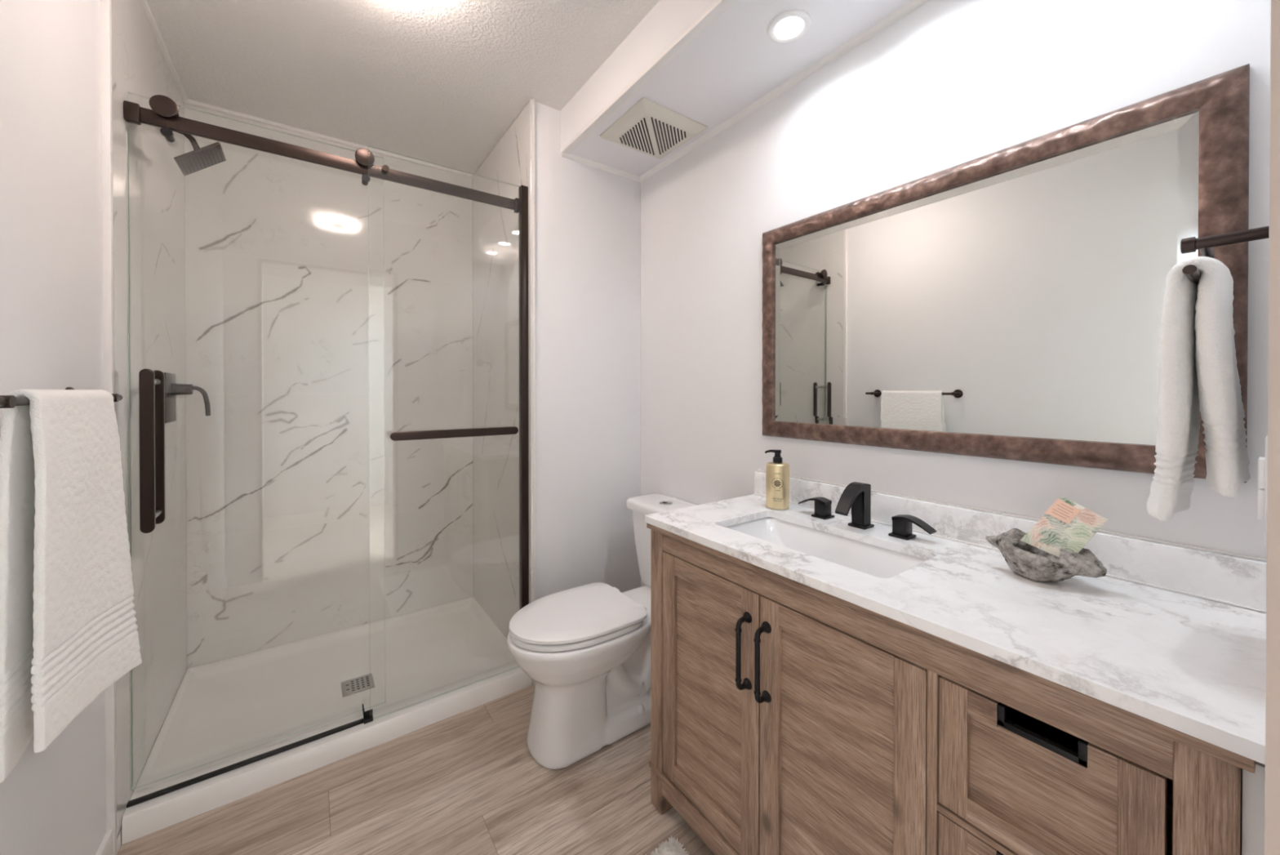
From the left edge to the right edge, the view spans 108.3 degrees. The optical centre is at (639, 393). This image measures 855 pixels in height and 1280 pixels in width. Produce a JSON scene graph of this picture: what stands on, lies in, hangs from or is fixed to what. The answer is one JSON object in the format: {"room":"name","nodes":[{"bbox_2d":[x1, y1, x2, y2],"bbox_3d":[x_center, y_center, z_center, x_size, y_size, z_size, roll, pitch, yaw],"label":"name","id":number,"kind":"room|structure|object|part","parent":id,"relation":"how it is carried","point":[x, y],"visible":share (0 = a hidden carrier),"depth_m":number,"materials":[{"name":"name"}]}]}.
{"room":"bathroom","nodes":[
{"label":"bathroom","id":0,"kind":"room"},
{"bbox_2d":[0,0,186,854],"bbox_3d":[-1.160,0.005,0.804,0.112,2.439,2.897,0,0,-36],"label":"wall","id":1,"kind":"structure","parent":0,"point":[53,801],"depth_m":1.13,"materials":[{"name":"white paint"}]},
{"bbox_2d":[0,386,122,408],"bbox_3d":[-1.093,0.011,0.852,0.075,0.049,0.538,0,0,-36],"label":"towel bar","id":2,"kind":"object","parent":1,"relation":"attached to","point":[6,401],"visible":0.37,"depth_m":0.69,"materials":[{"name":"brown metal"}]},
{"bbox_3d":[-0.957,0.012,0.662,0.075,0.049,0.049,0,0,-36],"label":"post","id":3,"kind":"part","parent":2,"relation":"part of","materials":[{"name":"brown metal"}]},
{"bbox_2d":[0,389,142,782],"bbox_3d":[-1.058,0.298,0.869,0.098,0.612,0.342,0,0,-36],"label":"bath towel","id":4,"kind":"object","parent":2,"relation":"hanging from","point":[68,632],"visible":1,"depth_m":0.78,"materials":[{"name":"white fabric"}]},
{"bbox_3d":[-1.225,0.010,1.037,0.075,0.049,0.049,0,0,-36],"label":"post","id":5,"kind":"part","parent":2,"relation":"part of","materials":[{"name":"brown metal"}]},
{"bbox_2d":[95,829,112,854],"bbox_3d":[-0.871,1.181,0.492,0.012,0.092,1.788,0,0,-36],"label":"baseboard","id":6,"kind":"structure","parent":1,"relation":"attached to","point":[105,847],"depth_m":1.17,"materials":[{"name":"white paint"}]},
{"bbox_2d":[100,0,116,854],"bbox_3d":[-1.377,0.003,1.199,0.016,2.439,0.016,0,0,-36],"label":"trim","id":7,"kind":"structure","parent":1,"relation":"attached to","point":[105,5],"depth_m":1.19,"materials":[{"name":"white paint"}]},
{"bbox_2d":[116,830,120,853],"bbox_3d":[-1.398,1.202,1.230,0.012,0.041,0.048,0,0,-36],"label":"trim","id":8,"kind":"structure","parent":1,"relation":"attached to","point":[118,839],"depth_m":1.24,"materials":[{"name":"white paint"}]},
{"bbox_2d":[164,372,210,422],"bbox_3d":[-1.683,0.014,1.730,0.112,0.180,0.152,0,0,-36],"label":"shower valve","id":9,"kind":"object","parent":1,"relation":"attached to","point":[172,388],"visible":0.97,"depth_m":1.71,"materials":[{"name":"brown metal"}]},
{"bbox_3d":[-1.726,0.015,1.699,0.006,0.180,0.152,0,0,-36],"label":"valve plate","id":10,"kind":"part","parent":9,"relation":"part of","materials":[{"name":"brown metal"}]},
{"bbox_3d":[-1.711,-0.015,1.727,0.055,0.044,0.044,0,0,-36],"label":"valve stem","id":11,"kind":"part","parent":9,"relation":"part of","materials":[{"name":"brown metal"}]},
{"bbox_3d":[-1.671,0.027,1.756,0.062,0.115,0.033,0,0,-36],"label":"lever","id":12,"kind":"part","parent":9,"relation":"part of","materials":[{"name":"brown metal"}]},
{"bbox_2d":[172,130,226,175],"bbox_3d":[-1.632,-0.897,1.693,0.159,0.166,0.150,0,0,-36],"label":"shower","id":13,"kind":"object","parent":1,"relation":"attached to","point":[198,159],"visible":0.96,"depth_m":1.69,"materials":[{"name":"brown metal"}]},
{"bbox_3d":[-1.653,-0.916,1.678,0.093,0.091,0.019,0,0,-36],"label":"arm","id":14,"kind":"part","parent":13,"relation":"part of","materials":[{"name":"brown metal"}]},
{"bbox_2d":[183,102,473,668],"bbox_3d":[-1.417,-0.023,2.269,1.191,2.396,0.010,0,0,-36],"label":"wall","id":15,"kind":"structure","parent":0,"point":[284,340],"depth_m":2.19,"materials":[{"name":"white stone"}]},
{"bbox_2d":[139,0,473,177],"bbox_3d":[-1.156,-1.212,1.892,1.187,0.016,0.895,0,0,-36],"label":"trim","id":16,"kind":"structure","parent":15,"relation":"attached to","point":[144,4],"depth_m":2.02,"materials":[{"name":"white paint"}]},
{"bbox_2d":[146,0,659,173],"bbox_3d":[-0.414,-1.267,1.330,1.985,0.100,2.897,0,0,-36],"label":"ceiling","id":17,"kind":"structure","parent":0,"point":[442,82],"depth_m":1.70,"materials":[{"name":"white paint"}]},
{"bbox_2d":[569,0,911,176],"bbox_3d":[0.362,-1.128,1.382,0.424,0.179,1.824,0,0,-36],"label":"soffit","id":18,"kind":"structure","parent":17,"relation":"attached to","point":[734,63],"depth_m":1.46,"materials":[{"name":"white paint"}]},
{"bbox_2d":[600,97,707,159],"bbox_3d":[0.051,-1.028,1.835,0.313,0.026,0.300,0,0,-36],"label":"exhaust fan grille","id":19,"kind":"object","parent":18,"relation":"attached to","point":[648,127],"visible":1,"depth_m":1.79,"materials":[{"name":"beige plastic"}]},
{"bbox_2d":[767,9,811,44],"bbox_3d":[0.422,-1.035,1.310,0.120,0.007,0.120,0,0,-36],"label":"recessed light","id":20,"kind":"object","parent":18,"relation":"attached to","point":[789,26],"visible":1,"depth_m":1.30,"materials":[{"name":"white plastic"}]},
{"bbox_2d":[116,680,715,854],"bbox_3d":[0.100,1.266,0.625,1.985,0.080,4.690,0,0,-36],"label":"floor","id":21,"kind":"structure","parent":0,"point":[469,781],"depth_m":1.36,"materials":[{"name":"brown wood"}]},
{"bbox_2d":[121,595,532,844],"bbox_3d":[-1.170,1.183,1.934,1.176,0.071,0.834,0,0,-36],"label":"shower pan","id":22,"kind":"object","parent":21,"relation":"on","point":[225,707],"visible":0.93,"depth_m":1.79,"materials":[{"name":"white plastic"}]},
{"bbox_2d":[123,92,528,807],"bbox_3d":[-0.959,0.142,1.632,1.178,2.014,0.139,0,0,-33],"label":"shower enclosure","id":23,"kind":"object","parent":22,"relation":"on","point":[164,113],"visible":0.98,"depth_m":1.50,"materials":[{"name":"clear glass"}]},
{"bbox_3d":[-1.197,0.139,1.508,0.640,1.992,0.008,0,0,-36],"label":"sliding door","id":24,"kind":"part","parent":23,"relation":"part of","materials":[{"name":"clear glass"}]},
{"bbox_3d":[-0.977,-0.792,1.628,1.148,0.041,0.014,0,0,-36],"label":"rail","id":25,"kind":"part","parent":23,"relation":"part of","materials":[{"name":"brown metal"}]},
{"bbox_3d":[-0.909,-0.798,1.649,0.022,0.022,0.032,0,0,-36],"label":"clamp knob","id":26,"kind":"part","parent":23,"relation":"part of","materials":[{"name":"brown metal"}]},
{"bbox_3d":[-0.718,0.141,1.784,0.566,2.009,0.008,0,0,-36],"label":"fixed pane","id":27,"kind":"part","parent":23,"relation":"part of","materials":[{"name":"clear glass"}]},
{"bbox_3d":[-0.486,0.140,1.949,0.039,2.014,0.032,0,0,-36],"label":"post","id":28,"kind":"part","parent":23,"relation":"part of","materials":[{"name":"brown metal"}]},
{"bbox_2d":[506,493,697,768],"bbox_3d":[-0.111,0.834,1.738,0.777,0.771,0.424,0,0,-36],"label":"toilet","id":29,"kind":"object","parent":21,"relation":"on","point":[586,648],"visible":0.83,"depth_m":1.57,"materials":[{"name":"white ceramic"}]},
{"bbox_3d":[-0.240,0.806,1.646,0.442,0.019,0.354,0,0,-36],"label":"seat","id":30,"kind":"part","parent":29,"relation":"part of","materials":[{"name":"white plastic"}]},
{"bbox_3d":[-0.237,0.781,1.648,0.452,0.024,0.356,0,0,-36],"label":"lid","id":31,"kind":"part","parent":29,"relation":"part of","materials":[{"name":"white plastic"}]},
{"bbox_3d":[-0.120,1.018,1.733,0.755,0.402,0.372,0,0,-36],"label":"bowl","id":32,"kind":"part","parent":29,"relation":"part of","materials":[{"name":"white ceramic"}]},
{"bbox_3d":[0.130,0.657,1.909,0.169,0.322,0.392,0,0,-36],"label":"tank","id":33,"kind":"part","parent":29,"relation":"part of","materials":[{"name":"white ceramic"}]},
{"bbox_3d":[0.125,0.474,1.905,0.198,0.044,0.424,0,0,-36],"label":"tank lid","id":34,"kind":"part","parent":29,"relation":"part of","materials":[{"name":"white ceramic"}]},
{"bbox_2d":[644,835,688,854],"bbox_3d":[0.096,1.209,0.873,0.452,0.024,0.645,0,0,-36],"label":"bath mat","id":35,"kind":"object","parent":21,"relation":"on","point":[672,846],"visible":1,"depth_m":1.22,"materials":[{"name":"beige fabric"}]},
{"bbox_2d":[646,522,1255,854],"bbox_3d":[0.521,0.803,1.068,0.507,0.840,1.088,0,0,-36],"label":"vanity cabinet","id":36,"kind":"object","parent":21,"relation":"on","point":[788,716],"visible":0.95,"depth_m":0.84,"materials":[{"name":"brown wood"}]},
{"bbox_3d":[0.066,0.804,1.372,0.048,0.835,0.052,0,0,-36],"label":"leg","id":37,"kind":"part","parent":36,"relation":"part of","materials":[{"name":"brown wood"}]},
{"bbox_3d":[0.346,1.108,0.948,0.018,0.016,1.078,0,0,-36],"label":"molding","id":38,"kind":"part","parent":36,"relation":"part of","materials":[{"name":"brown wood"}]},
{"bbox_3d":[0.354,1.139,0.950,0.022,0.046,0.972,0,0,-36],"label":"rail","id":39,"kind":"part","parent":36,"relation":"part of","materials":[{"name":"brown wood"}]},
{"bbox_3d":[0.175,1.068,1.202,0.019,0.052,0.246,0,0,-36],"label":"rail","id":40,"kind":"part","parent":36,"relation":"part of","materials":[{"name":"brown wood"}]},
{"bbox_3d":[0.175,0.483,1.198,0.019,0.052,0.246,0,0,-36],"label":"rail","id":41,"kind":"part","parent":36,"relation":"part of","materials":[{"name":"brown wood"}]},
{"bbox_3d":[0.178,0.775,1.202,0.009,0.636,0.348,0,0,-36],"label":"door","id":42,"kind":"part","parent":36,"relation":"part of","materials":[{"name":"brown wood"}]},
{"bbox_3d":[0.235,0.598,1.065,0.040,0.180,0.025,0,0,-36],"label":"handle","id":43,"kind":"part","parent":36,"relation":"part of","materials":[{"name":"black metal"}]},
{"bbox_3d":[0.267,0.598,1.020,0.040,0.180,0.025,0,0,-36],"label":"handle","id":44,"kind":"part","parent":36,"relation":"part of","materials":[{"name":"black metal"}]},
{"bbox_3d":[0.383,0.777,0.915,0.009,0.636,0.345,0,0,-36],"label":"door","id":45,"kind":"part","parent":36,"relation":"part of","materials":[{"name":"brown wood"}]},
{"bbox_3d":[0.380,0.484,0.912,0.019,0.052,0.243,0,0,-36],"label":"rail","id":46,"kind":"part","parent":36,"relation":"part of","materials":[{"name":"brown wood"}]},
{"bbox_3d":[0.355,0.428,0.947,0.023,0.052,0.972,0,0,-36],"label":"rail","id":47,"kind":"part","parent":36,"relation":"part of","materials":[{"name":"brown wood"}]},
{"bbox_2d":[644,493,1266,764],"bbox_3d":[0.538,0.373,1.073,0.505,0.020,1.098,0,0,-36],"label":"countertop","id":48,"kind":"structure","parent":36,"relation":"on","point":[1192,665],"depth_m":0.76,"materials":[{"name":"white stone"}]},
{"bbox_2d":[764,449,789,509],"bbox_3d":[0.436,0.269,1.464,0.072,0.183,0.072,0,0,-36],"label":"soap bottle","id":49,"kind":"object","parent":48,"relation":"on","point":[777,472],"visible":1,"depth_m":1.44,"materials":[{"name":"gold metal"}]},
{"bbox_2d":[798,496,834,519],"bbox_3d":[0.521,0.334,1.374,0.047,0.054,0.096,0,0,-36],"label":"handle","id":50,"kind":"object","parent":48,"relation":"on","point":[822,504],"visible":1,"depth_m":1.34,"materials":[{"name":"black metal"}]},
{"bbox_3d":[0.520,0.321,1.376,0.034,0.028,0.090,0,0,-36],"label":"lever","id":51,"kind":"part","parent":50,"relation":"part of","materials":[{"name":"black metal"}]},
{"bbox_3d":[0.536,0.334,1.354,0.034,0.042,0.034,0,0,-36],"label":"handle","id":52,"kind":"part","parent":50,"relation":"part of","materials":[{"name":"black metal"}]},
{"bbox_3d":[0.536,0.358,1.355,0.047,0.006,0.047,0,0,-36],"label":"plate","id":53,"kind":"part","parent":50,"relation":"part of","materials":[{"name":"black metal"}]},
{"bbox_2d":[724,516,927,577],"bbox_3d":[0.440,0.448,1.171,0.305,0.130,0.540,0,0,-36],"label":"sink","id":54,"kind":"object","parent":48,"relation":"in","point":[871,559],"visible":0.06,"depth_m":1.25,"materials":[{"name":"white ceramic"}]},
{"bbox_2d":[835,481,874,529],"bbox_3d":[0.573,0.302,1.239,0.122,0.119,0.048,0,0,-36],"label":"faucet spout","id":55,"kind":"object","parent":48,"relation":"on","point":[856,495],"visible":1,"depth_m":1.24,"materials":[{"name":"black metal"}]},
{"bbox_3d":[0.602,0.358,1.261,0.048,0.007,0.048,0,0,-36],"label":"plate","id":56,"kind":"part","parent":55,"relation":"part of","materials":[{"name":"black metal"}]},
{"bbox_2d":[888,514,936,540],"bbox_3d":[0.679,0.335,1.153,0.047,0.054,0.096,0,0,-36],"label":"water tap","id":57,"kind":"object","parent":48,"relation":"on","point":[902,524],"visible":1,"depth_m":1.16,"materials":[{"name":"black metal"}]},
{"bbox_3d":[0.665,0.359,1.173,0.047,0.006,0.047,0,0,-36],"label":"plate","id":58,"kind":"part","parent":57,"relation":"part of","materials":[{"name":"black metal"}]},
{"bbox_3d":[0.665,0.335,1.173,0.034,0.042,0.034,0,0,-36],"label":"handle","id":59,"kind":"part","parent":57,"relation":"part of","materials":[{"name":"black metal"}]},
{"bbox_2d":[985,528,1106,581],"bbox_3d":[0.789,0.322,0.907,0.124,0.084,0.150,0,0,0],"label":"stone bowl","id":60,"kind":"object","parent":48,"relation":"on","point":[1033,562],"visible":0.9,"depth_m":0.88,"materials":[{"name":"grey stone"}]},
{"bbox_2d":[1020,495,1107,557],"bbox_3d":[0.810,0.257,0.887,0.034,0.120,0.121,0,0,-36],"label":"packet","id":61,"kind":"object","parent":60,"relation":"in","point":[1066,524],"visible":1,"depth_m":0.88,"materials":[{"name":"paper"}]},
{"bbox_2d":[1052,503,1073,518],"bbox_3d":[0.810,0.225,0.887,0.005,0.028,0.031,0,0,-36],"label":"print","id":62,"kind":"object","parent":61,"relation":"attached to","point":[1059,510],"depth_m":0.89},
{"bbox_3d":[0.526,0.698,0.708,0.019,0.036,0.038,0,0,-36],"label":"rail","id":63,"kind":"part","parent":36,"relation":"part of","materials":[{"name":"brown wood"}]},
{"bbox_3d":[0.526,0.477,0.707,0.019,0.036,0.038,0,0,-36],"label":"rail","id":64,"kind":"part","parent":36,"relation":"part of","materials":[{"name":"brown wood"}]},
{"bbox_3d":[0.563,0.645,0.657,0.019,0.036,0.164,0,0,-36],"label":"rail","id":65,"kind":"part","parent":36,"relation":"part of","materials":[{"name":"brown wood"}]},
{"bbox_2d":[996,702,1088,768],"bbox_3d":[0.566,0.475,0.652,0.021,0.031,0.098,0,0,-36],"label":"drawer pull","id":66,"kind":"object","parent":36,"relation":"on","point":[1056,740],"depth_m":0.65,"materials":[{"name":"black metal"}]},
{"bbox_3d":[0.566,0.562,0.658,0.009,0.202,0.242,0,0,-36],"label":"drawer","id":67,"kind":"part","parent":36,"relation":"part of","materials":[{"name":"brown wood"}]},
{"bbox_3d":[0.603,0.478,0.601,0.019,0.036,0.028,0,0,-36],"label":"rail","id":68,"kind":"part","parent":36,"relation":"part of","materials":[{"name":"brown wood"}]},
{"bbox_3d":[0.724,0.755,1.212,0.010,0.711,0.972,0,0,-36],"label":"panel","id":69,"kind":"part","parent":36,"relation":"part of","materials":[{"name":"brown wood"}]},
{"bbox_3d":[0.661,0.809,0.540,0.048,0.835,0.048,0,0,-36],"label":"leg","id":70,"kind":"part","parent":36,"relation":"part of","materials":[{"name":"brown wood"}]},
{"bbox_2d":[472,98,640,680],"bbox_3d":[-0.470,-0.004,2.430,0.566,2.439,0.852,0,0,-36],"label":"wall","id":71,"kind":"structure","parent":0,"point":[588,218],"depth_m":2.11,"materials":[{"name":"white paint"}]},
{"bbox_2d":[532,98,535,685],"bbox_3d":[-0.443,-0.001,1.927,0.010,2.439,0.009,0,0,-36],"label":"trim","id":72,"kind":"structure","parent":71,"relation":"attached to","point":[533,100],"depth_m":1.92,"materials":[{"name":"white paint"}]},
{"bbox_2d":[561,152,640,182],"bbox_3d":[-0.163,-1.034,2.117,0.424,0.018,0.018,0,0,-36],"label":"trim","id":73,"kind":"structure","parent":71,"relation":"attached to","point":[569,156],"depth_m":2.10,"materials":[{"name":"white paint"}]},
{"bbox_2d":[560,0,715,148],"bbox_3d":[0.188,-1.133,1.258,0.003,0.167,1.824,0,0,-36],"label":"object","id":74,"kind":"structure","parent":71,"relation":"attached to","point":[668,19],"depth_m":1.57,"materials":[{"name":"white paint"}]},
{"bbox_2d":[560,0,737,153],"bbox_3d":[0.200,-1.042,1.267,0.034,0.018,1.824,0,0,-36],"label":"trim","id":75,"kind":"structure","parent":71,"relation":"attached to","point":[718,7],"depth_m":1.47,"materials":[{"name":"white paint"}]},
{"bbox_2d":[640,0,1271,586],"bbox_3d":[0.337,-0.001,1.873,0.100,2.439,2.897,0,0,-36],"label":"wall","id":76,"kind":"structure","parent":0,"point":[949,83],"depth_m":1.24,"materials":[{"name":"white paint"}]},
{"bbox_2d":[640,0,930,182],"bbox_3d":[0.527,-1.030,1.500,0.018,0.018,1.824,0,0,-36],"label":"trim","id":77,"kind":"structure","parent":76,"relation":"attached to","point":[912,5],"depth_m":1.50,"materials":[{"name":"white paint"}]},
{"bbox_2d":[761,63,1249,482],"bbox_3d":[0.730,-0.206,1.207,0.031,0.713,1.038,0,0,-36],"label":"mirror","id":78,"kind":"object","parent":76,"relation":"attached to","point":[1007,304],"visible":0.93,"depth_m":1.03,"materials":[{"name":"brown metal"}]},
{"bbox_3d":[0.729,-0.206,1.206,0.001,0.607,0.932,0,0,-36],"label":"glass","id":79,"kind":"part","parent":78,"relation":"part of","materials":[{"name":"white mirror"}]},
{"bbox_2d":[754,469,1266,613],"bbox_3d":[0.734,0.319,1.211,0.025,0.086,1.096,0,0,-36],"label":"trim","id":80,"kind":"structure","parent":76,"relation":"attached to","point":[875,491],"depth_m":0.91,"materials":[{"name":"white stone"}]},
{"bbox_2d":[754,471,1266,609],"bbox_3d":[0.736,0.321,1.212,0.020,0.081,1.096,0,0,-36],"label":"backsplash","id":81,"kind":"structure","parent":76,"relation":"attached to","point":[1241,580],"depth_m":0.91,"materials":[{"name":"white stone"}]},
{"bbox_2d":[1264,24,1271,834],"bbox_3d":[0.388,0.009,0.214,1.745,2.439,0.118,0,0,-36],"label":"wall","id":82,"kind":"structure","parent":0,"point":[1270,24],"depth_m":0.31,"materials":[{"name":"beige paint"}]},
{"bbox_2d":[1180,226,1269,284],"bbox_3d":[0.824,-0.204,0.651,0.249,0.100,0.089,0,0,-36],"label":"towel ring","id":83,"kind":"object","parent":82,"relation":"attached to","point":[1205,244],"visible":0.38,"depth_m":0.68,"materials":[{"name":"brown metal"}]},
{"bbox_2d":[1146,256,1250,520],"bbox_3d":[0.808,-0.004,0.669,0.199,0.370,0.089,0,0,-36],"label":"hand towel","id":84,"kind":"object","parent":83,"relation":"hanging from","point":[1197,372],"visible":0.99,"depth_m":0.63,"materials":[{"name":"white fabric"}]},
{"bbox_3d":[0.863,-0.228,0.683,0.023,0.023,0.083,0,0,-36],"label":"post","id":85,"kind":"part","parent":83,"relation":"part of","materials":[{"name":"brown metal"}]},
{"bbox_2d":[1241,760,1264,854],"bbox_3d":[0.859,0.815,0.640,0.456,0.822,0.019,0,0,-36],"label":"trim","id":86,"kind":"structure","parent":82,"relation":"attached to","point":[1253,784],"depth_m":0.51,"materials":[{"name":"white paint"}]},
{"bbox_2d":[1257,434,1267,545],"bbox_3d":[0.692,0.104,0.511,0.070,0.115,0.010,0,0,-36],"label":"light switch","id":87,"kind":"object","parent":82,"relation":"attached to","point":[1262,461],"visible":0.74,"depth_m":0.50,"materials":[{"name":"white plastic"}]},
{"bbox_3d":[0.694,0.104,0.509,0.070,0.115,0.006,0,0,-36],"label":"plate","id":88,"kind":"part","parent":87,"relation":"part of","materials":[{"name":"white plastic"}]},
{"bbox_2d":[1264,0,1279,854],"bbox_3d":[0.133,0.189,0.030,0.790,2.080,0.122,0,0,-36],"label":"trim","id":89,"kind":"structure","parent":82,"relation":"attached to","point":[1272,836],"depth_m":0.29,"materials":[{"name":"paint"}]}
]}

